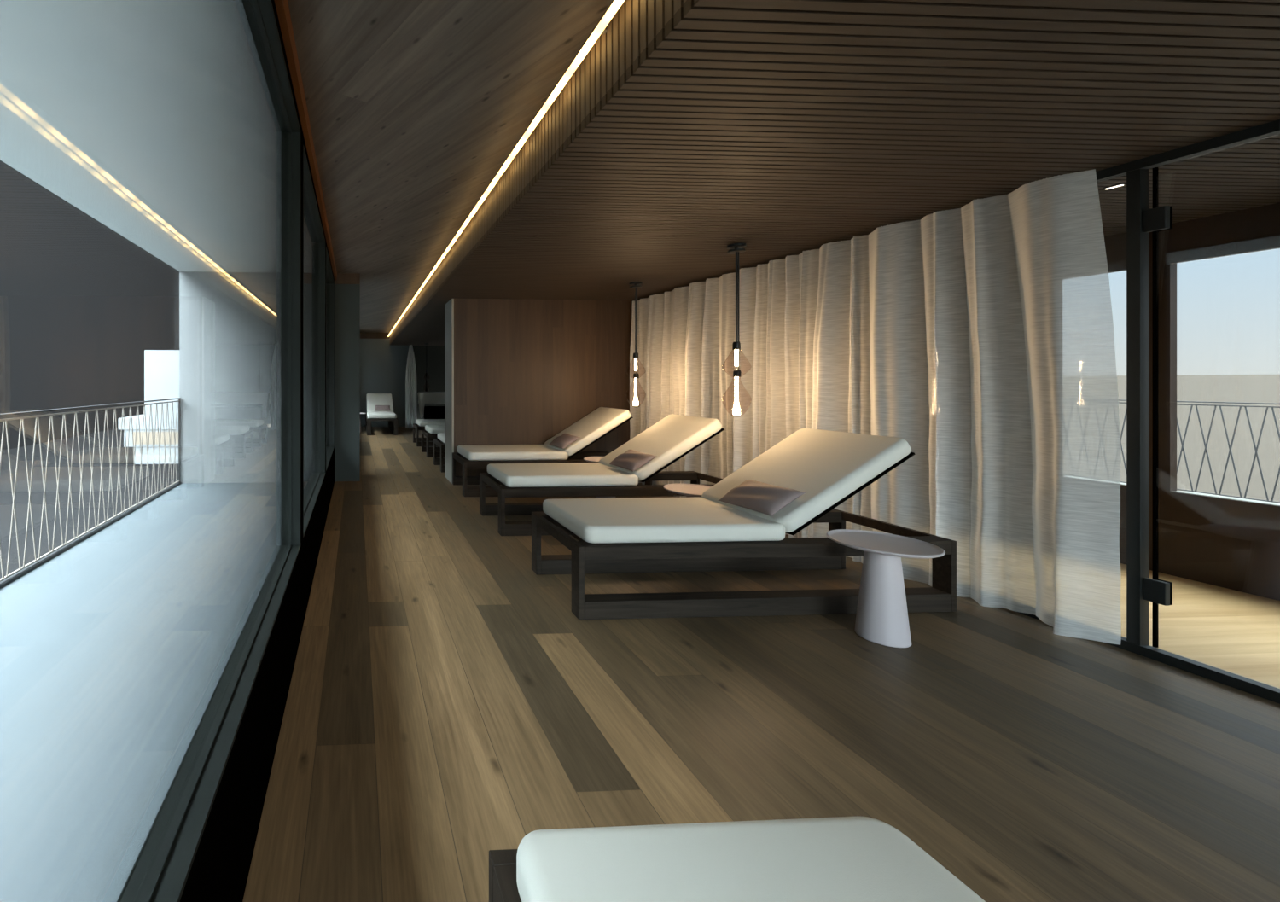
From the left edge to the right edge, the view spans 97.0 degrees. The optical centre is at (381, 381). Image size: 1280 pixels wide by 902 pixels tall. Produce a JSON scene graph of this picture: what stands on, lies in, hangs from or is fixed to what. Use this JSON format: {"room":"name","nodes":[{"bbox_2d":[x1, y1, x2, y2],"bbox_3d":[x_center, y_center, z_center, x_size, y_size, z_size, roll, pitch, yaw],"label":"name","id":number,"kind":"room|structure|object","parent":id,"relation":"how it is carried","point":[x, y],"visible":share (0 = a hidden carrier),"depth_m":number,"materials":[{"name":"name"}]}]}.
{"room":"spa","nodes":[
{"label":"spa","id":0,"kind":"room"},
{"bbox_2d":[179,271,281,482],"bbox_3d":[-1.646,-0.058,6.744,1.894,2.715,0.270,0,0,-3],"label":"wall","id":1,"kind":"structure","parent":0,"point":[230,322],"depth_m":6.60,"materials":[{"name":"grey paint"}]},
{"bbox_2d":[180,0,334,901],"bbox_3d":[-0.623,-0.060,6.127,0.091,2.720,17.300,0,0,-3],"label":"window frame","id":2,"kind":"structure","parent":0,"point":[219,871],"depth_m":1.51,"materials":[{"name":"black metal"}]},
{"bbox_2d":[116,0,300,901],"bbox_3d":[-0.378,-0.217,0.983,0.095,2.099,3.200,0,0,-3],"label":"window","id":3,"kind":"structure","parent":2,"relation":"in","point":[160,870],"depth_m":1.70,"materials":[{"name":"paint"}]},
{"bbox_2d":[274,0,337,279],"bbox_3d":[-0.371,-1.373,2.085,0.028,0.095,9.200,0,0,-3],"label":"trim","id":4,"kind":"structure","parent":2,"relation":"attached to","point":[282,6],"depth_m":2.46,"materials":[{"name":"orange wood"}]},
{"bbox_2d":[302,144,325,537],"bbox_3d":[-0.506,-0.217,3.675,0.095,2.099,1.890,0,0,-3],"label":"window","id":5,"kind":"structure","parent":2,"relation":"in","point":[313,236],"depth_m":3.91,"materials":[{"name":"glass"}]},
{"bbox_2d":[325,246,334,471],"bbox_3d":[-0.600,-0.217,5.653,0.095,2.099,1.750,0,0,-3],"label":"window","id":6,"kind":"structure","parent":2,"relation":"in","point":[329,279],"depth_m":6.49,"materials":[{"name":"glass"}]},
{"bbox_2d":[334,273,360,284],"bbox_3d":[-0.442,-1.350,6.703,0.325,0.140,0.008,0,0,-3],"label":"trim","id":7,"kind":"structure","parent":2,"relation":"attached to","point":[342,278],"depth_m":6.70,"materials":[{"name":"brown wood"}]},
{"bbox_2d":[0,0,612,332],"bbox_3d":[-0.772,-1.607,2.866,3.270,0.385,23.800,0,0,-3],"label":"ceiling","id":8,"kind":"structure","parent":0,"point":[156,120],"depth_m":2.72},
{"bbox_2d":[360,338,445,426],"bbox_3d":[2.001,-0.060,15.563,6.320,2.720,1.300,0,0,-3],"label":"wall","id":9,"kind":"structure","parent":0,"point":[382,365],"depth_m":14.84,"materials":[{"name":"grey paint"}]},
{"bbox_2d":[360,332,389,338],"bbox_3d":[-0.035,-1.335,14.809,1.900,0.170,0.012,0,0,-3],"label":"trim","id":10,"kind":"structure","parent":9,"relation":"attached to","point":[363,335],"depth_m":14.79,"materials":[{"name":"brown wood"}]},
{"bbox_2d":[389,0,686,343],"bbox_3d":[0.675,-1.260,6.201,0.040,0.320,17.324,0,0,-3],"label":"ceiling","id":11,"kind":"structure","parent":0,"point":[636,23],"depth_m":2.30,"materials":[{"name":"brown wood"}]},
{"bbox_2d":[387,0,624,336],"bbox_3d":[0.605,-1.326,6.676,0.053,0.032,16.280,0,0,-3],"label":"led strip","id":12,"kind":"object","parent":11,"relation":"attached to","point":[615,5],"visible":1,"depth_m":2.47,"materials":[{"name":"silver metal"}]},
{"bbox_2d":[453,298,631,476],"bbox_3d":[2.070,0.120,6.826,2.315,2.360,0.500,0,0,-3],"label":"wall partition","id":13,"kind":"structure","parent":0,"point":[526,371],"depth_m":6.57,"materials":[{"name":"brown wood"}]},
{"bbox_2d":[445,298,453,483],"bbox_3d":[0.901,0.120,6.771,0.025,2.360,0.500,0,0,-3],"label":"trim","id":14,"kind":"structure","parent":13,"relation":"attached to","point":[450,305],"depth_m":6.70,"materials":[{"name":"beige"}]},
{"bbox_2d":[0,428,1279,901],"bbox_3d":[1.425,1.425,2.971,7.810,0.250,23.800,0,0,-3],"label":"floor","id":15,"kind":"structure","parent":0,"point":[115,648],"depth_m":2.41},
{"bbox_2d":[0,397,181,588],"bbox_3d":[-2.409,0.752,3.069,0.050,1.095,6.960,0,0,-3],"label":"balcony railing","id":16,"kind":"object","parent":15,"relation":"on","point":[8,578],"visible":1,"depth_m":4.22,"materials":[{"name":"black metal"}]},
{"bbox_2d":[242,426,1279,901],"bbox_3d":[1.448,1.300,6.226,4.192,0.001,17.297,0,0,-3],"label":"floor","id":17,"kind":"structure","parent":0,"point":[342,862],"depth_m":1.89,"materials":[{"name":"brown wood"}]},
{"bbox_2d":[334,284,360,481],"bbox_3d":[-0.454,-0.060,6.946,0.325,2.720,0.480,0,0,-3],"label":"column","id":18,"kind":"structure","parent":17,"relation":"on","point":[346,296],"depth_m":6.71,"materials":[{"name":"grey paint"}]},
{"bbox_2d":[365,393,398,435],"bbox_3d":[-0.015,0.811,13.555,0.757,0.977,2.180,0,0,-3],"label":"sun lounger","id":19,"kind":"object","parent":17,"relation":"on","point":[373,399],"visible":0.99,"depth_m":13.65,"materials":[{"name":"white fabric"}]},
{"bbox_2d":[374,405,389,410],"bbox_3d":[0.037,0.699,13.713,0.420,0.146,0.212,0,0,-3],"label":"cushion","id":20,"kind":"object","parent":19,"relation":"on","point":[377,407],"visible":1,"depth_m":13.66,"materials":[{"name":"grey fabric"}]},
{"bbox_2d":[413,418,445,446],"bbox_3d":[1.792,0.811,10.706,2.180,0.977,0.757,0,0,-3],"label":"sun lounger","id":21,"kind":"object","parent":17,"relation":"on","point":[420,424],"visible":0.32,"depth_m":10.32,"materials":[{"name":"white fabric"}]},
{"bbox_2d":[417,392,445,418],"bbox_3d":[1.877,0.799,14.386,1.680,0.999,0.560,0,0,-3],"label":"bench","id":22,"kind":"object","parent":17,"relation":"on","point":[430,412],"visible":0.39,"depth_m":14.12,"materials":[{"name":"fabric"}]},
{"bbox_2d":[421,424,445,457],"bbox_3d":[1.862,0.811,9.238,2.180,0.977,0.757,0,0,-3],"label":"sun lounger","id":23,"kind":"object","parent":17,"relation":"on","point":[432,431],"visible":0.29,"depth_m":8.85,"materials":[{"name":"white fabric"}]},
{"bbox_2d":[433,432,445,472],"bbox_3d":[1.932,0.811,7.769,2.180,0.977,0.757,0,0,-3],"label":"sun lounger","id":24,"kind":"object","parent":17,"relation":"on","point":[440,441],"visible":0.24,"depth_m":7.69,"materials":[{"name":"white fabric"}]},
{"bbox_2d":[452,407,651,496],"bbox_3d":[2.009,0.811,6.207,2.180,0.977,0.757,0,0,-3],"label":"sun lounger","id":25,"kind":"object","parent":17,"relation":"on","point":[602,421],"visible":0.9,"depth_m":5.89,"materials":[{"name":"white fabric"}]},
{"bbox_2d":[549,433,580,448],"bbox_3d":[2.171,0.699,6.075,0.212,0.146,0.420,0,0,-3],"label":"cushion","id":26,"kind":"object","parent":25,"relation":"on","point":[564,440],"visible":1,"depth_m":5.96,"materials":[{"name":"grey fabric"}]},
{"bbox_2d":[583,456,616,498],"bbox_3d":[2.348,1.054,5.353,0.430,0.490,0.430,0,0,-3],"label":"side table","id":27,"kind":"object","parent":17,"relation":"on","point":[591,459],"visible":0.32,"depth_m":5.34,"materials":[{"name":"grey paint"}]},
{"bbox_2d":[479,414,724,535],"bbox_3d":[2.082,0.811,4.739,2.180,0.977,0.757,0,0,-3],"label":"sun lounger","id":28,"kind":"object","parent":17,"relation":"on","point":[673,437],"visible":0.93,"depth_m":4.43,"materials":[{"name":"white fabric"}]},
{"bbox_2d":[609,449,656,471],"bbox_3d":[2.244,0.699,4.587,0.212,0.146,0.420,0,0,-3],"label":"cushion","id":29,"kind":"object","parent":28,"relation":"on","point":[631,460],"visible":1,"depth_m":4.49,"materials":[{"name":"grey fabric"}]},
{"bbox_2d":[663,483,711,497],"bbox_3d":[2.379,1.054,3.868,0.430,0.490,0.430,0,0,-3],"label":"side table","id":30,"kind":"object","parent":17,"relation":"on","point":[689,490],"visible":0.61,"depth_m":3.90,"materials":[{"name":"grey paint"}]},
{"bbox_2d":[488,816,985,901],"bbox_3d":[0.637,0.811,-0.085,0.757,0.977,2.180,0,0,-3],"label":"sun lounger","id":31,"kind":"object","parent":17,"relation":"on","point":[840,858],"visible":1,"depth_m":0.85,"materials":[{"name":"white fabric"}]},
{"bbox_2d":[531,428,956,620],"bbox_3d":[2.149,0.811,3.220,2.180,0.977,0.757,0,0,-3],"label":"sun lounger","id":32,"kind":"object","parent":17,"relation":"on","point":[705,533],"visible":1,"depth_m":2.91,"materials":[{"name":"brown wood"}]},
{"bbox_2d":[717,479,805,516],"bbox_3d":[2.309,0.699,3.128,0.212,0.149,0.422,0,0,-4],"label":"cushion","id":33,"kind":"object","parent":32,"relation":"on","point":[765,498],"visible":1,"depth_m":3.05,"materials":[{"name":"grey fabric"}]},
{"bbox_2d":[826,529,945,647],"bbox_3d":[2.544,1.054,2.599,0.430,0.490,0.430,0,0,-3],"label":"side table","id":34,"kind":"object","parent":17,"relation":"on","point":[881,617],"visible":1,"depth_m":2.54,"materials":[{"name":"grey paint"}]},
{"bbox_2d":[389,0,1279,345],"bbox_3d":[2.903,-1.080,6.307,4.500,0.040,17.324,0,0,-3],"label":"ceiling","id":35,"kind":"structure","parent":0,"point":[781,129],"depth_m":2.16,"materials":[{"name":"brown wood"}]},
{"bbox_2d":[405,344,416,428],"bbox_3d":[0.827,0.130,14.155,0.310,2.300,0.120,0,0,-3],"label":"curtain","id":36,"kind":"object","parent":35,"relation":"hanging from","point":[410,374],"visible":0.98,"depth_m":14.16,"materials":[{"name":"white fabric"}]},
{"bbox_2d":[424,343,428,390],"bbox_3d":[1.236,-0.392,13.975,0.194,1.334,0.194,0,0,-3],"label":"pendant lamp","id":37,"kind":"object","parent":35,"relation":"hanging from","point":[426,345],"visible":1,"depth_m":13.97,"materials":[{"name":"black metal"}]},
{"bbox_2d":[626,281,645,407],"bbox_3d":[2.715,-0.392,5.460,0.194,1.334,0.194,0,0,-31],"label":"pendant lamp","id":38,"kind":"object","parent":35,"relation":"hanging from","point":[637,284],"visible":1,"depth_m":5.45,"materials":[{"name":"black metal"}]},
{"bbox_2d":[633,352,638,358],"bbox_3d":[2.715,-0.280,5.460,0.052,0.061,0.052,0,0,-31],"label":"socket","id":39,"kind":"object","parent":38,"relation":"attached to","point":[635,354],"depth_m":5.44,"materials":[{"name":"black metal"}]},
{"bbox_2d":[633,373,639,378],"bbox_3d":[2.720,-0.065,5.463,0.052,0.051,0.052,0,0,-31],"label":"socket","id":40,"kind":"object","parent":38,"relation":"attached to","point":[635,375],"depth_m":5.44,"materials":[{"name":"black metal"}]},
{"bbox_2d":[721,243,751,417],"bbox_3d":[2.751,-0.392,3.962,0.194,1.334,0.194,0,0,-3],"label":"pendant lamp","id":41,"kind":"object","parent":35,"relation":"hanging from","point":[736,248],"visible":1,"depth_m":3.96,"materials":[{"name":"black metal"}]},
{"bbox_2d":[732,341,740,349],"bbox_3d":[2.751,-0.280,3.962,0.052,0.061,0.052,0,0,-3],"label":"socket","id":42,"kind":"object","parent":41,"relation":"attached to","point":[736,345],"depth_m":3.94,"materials":[{"name":"black metal"}]},
{"bbox_2d":[733,370,741,377],"bbox_3d":[2.756,-0.065,3.963,0.052,0.051,0.052,0,0,-3],"label":"socket","id":43,"kind":"object","parent":41,"relation":"attached to","point":[736,373],"depth_m":3.94,"materials":[{"name":"black metal"}]},
{"bbox_2d":[629,168,1121,645],"bbox_3d":[3.312,0.123,4.530,0.282,2.315,4.142,0,0,-5],"label":"curtain","id":44,"kind":"object","parent":35,"relation":"hanging from","point":[978,335],"visible":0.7,"depth_m":3.05,"materials":[{"name":"fabric"}]},
{"bbox_2d":[1102,183,1126,189],"bbox_3d":[3.963,-1.055,2.767,0.024,0.008,0.070,0,0,-3],"label":"recessed light","id":45,"kind":"object","parent":35,"relation":"in","point":[1120,184],"visible":1,"depth_m":2.76,"materials":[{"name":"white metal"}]},
{"bbox_2d":[631,119,1279,703],"bbox_3d":[3.448,0.120,6.321,0.050,2.358,17.300,0,0,-3],"label":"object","id":46,"kind":"structure","parent":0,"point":[1137,641],"depth_m":2.44,"materials":[{"name":"black metal"}]},
{"bbox_2d":[1143,167,1172,647],"bbox_3d":[3.669,0.120,1.916,0.048,2.260,1.038,0,0,-3],"label":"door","id":47,"kind":"structure","parent":46,"relation":"attached to","point":[1158,591],"depth_m":2.41,"materials":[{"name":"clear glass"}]},
{"bbox_2d":[1104,202,1279,600],"bbox_3d":[5.196,-0.120,6.405,0.050,2.840,17.300,0,0,-3],"label":"wall","id":48,"kind":"structure","parent":0,"point":[1232,544],"depth_m":3.33,"materials":[{"name":"brown wood"}]},
{"bbox_2d":[1172,248,1279,506],"bbox_3d":[5.486,-0.025,1.157,0.110,1.550,4.590,0,0,-3],"label":"window","id":49,"kind":"structure","parent":48,"relation":"in","point":[1179,491],"depth_m":3.25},
{"bbox_3d":[7.388,1.426,5.358,4.230,0.248,22.000,0,0,-3],"label":"floor","id":50,"kind":"structure","parent":0,"visible":0},
{"bbox_2d":[1118,399,1279,503],"bbox_3d":[9.300,0.762,6.951,0.050,1.075,7.000,0,0,-3],"label":"terrace railing","id":51,"kind":"object","parent":50,"relation":"on","point":[1214,405],"visible":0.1,"depth_m":5.67,"materials":[{"name":"black metal"}]},
{"label":"outside","id":52,"kind":"structure","parent":0,"visible":0},
{"bbox_2d":[1117,374,1279,502],"bbox_3d":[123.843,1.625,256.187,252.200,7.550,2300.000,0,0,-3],"label":"ground","id":53,"kind":"structure","parent":52,"point":[1236,388],"depth_m":38.00,"materials":[{"name":"grey"}]},
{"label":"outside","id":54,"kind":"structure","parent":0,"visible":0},
{"bbox_2d":[0,428,178,578],"bbox_3d":[-205.833,6.700,90.302,397.400,0.200,600.000,0,0,-3],"label":"ground","id":55,"kind":"structure","parent":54,"point":[21,500],"depth_m":31.68,"materials":[{"name":"grey"}]},
{"bbox_2d":[0,160,179,450],"bbox_3d":[-50.756,-7.850,77.672,26.000,28.900,280.000,0,0,-3],"label":"building","id":56,"kind":"structure","parent":55,"relation":"on","point":[82,304],"depth_m":60.51,"materials":[{"name":"grey"}]},
{"bbox_2d":[118,349,179,464],"bbox_3d":[-15.718,2.025,46.204,11.000,9.150,10.200,0,0,-3],"label":"building","id":57,"kind":"structure","parent":55,"relation":"on","point":[161,367],"depth_m":41.09,"materials":[{"name":"grey"}]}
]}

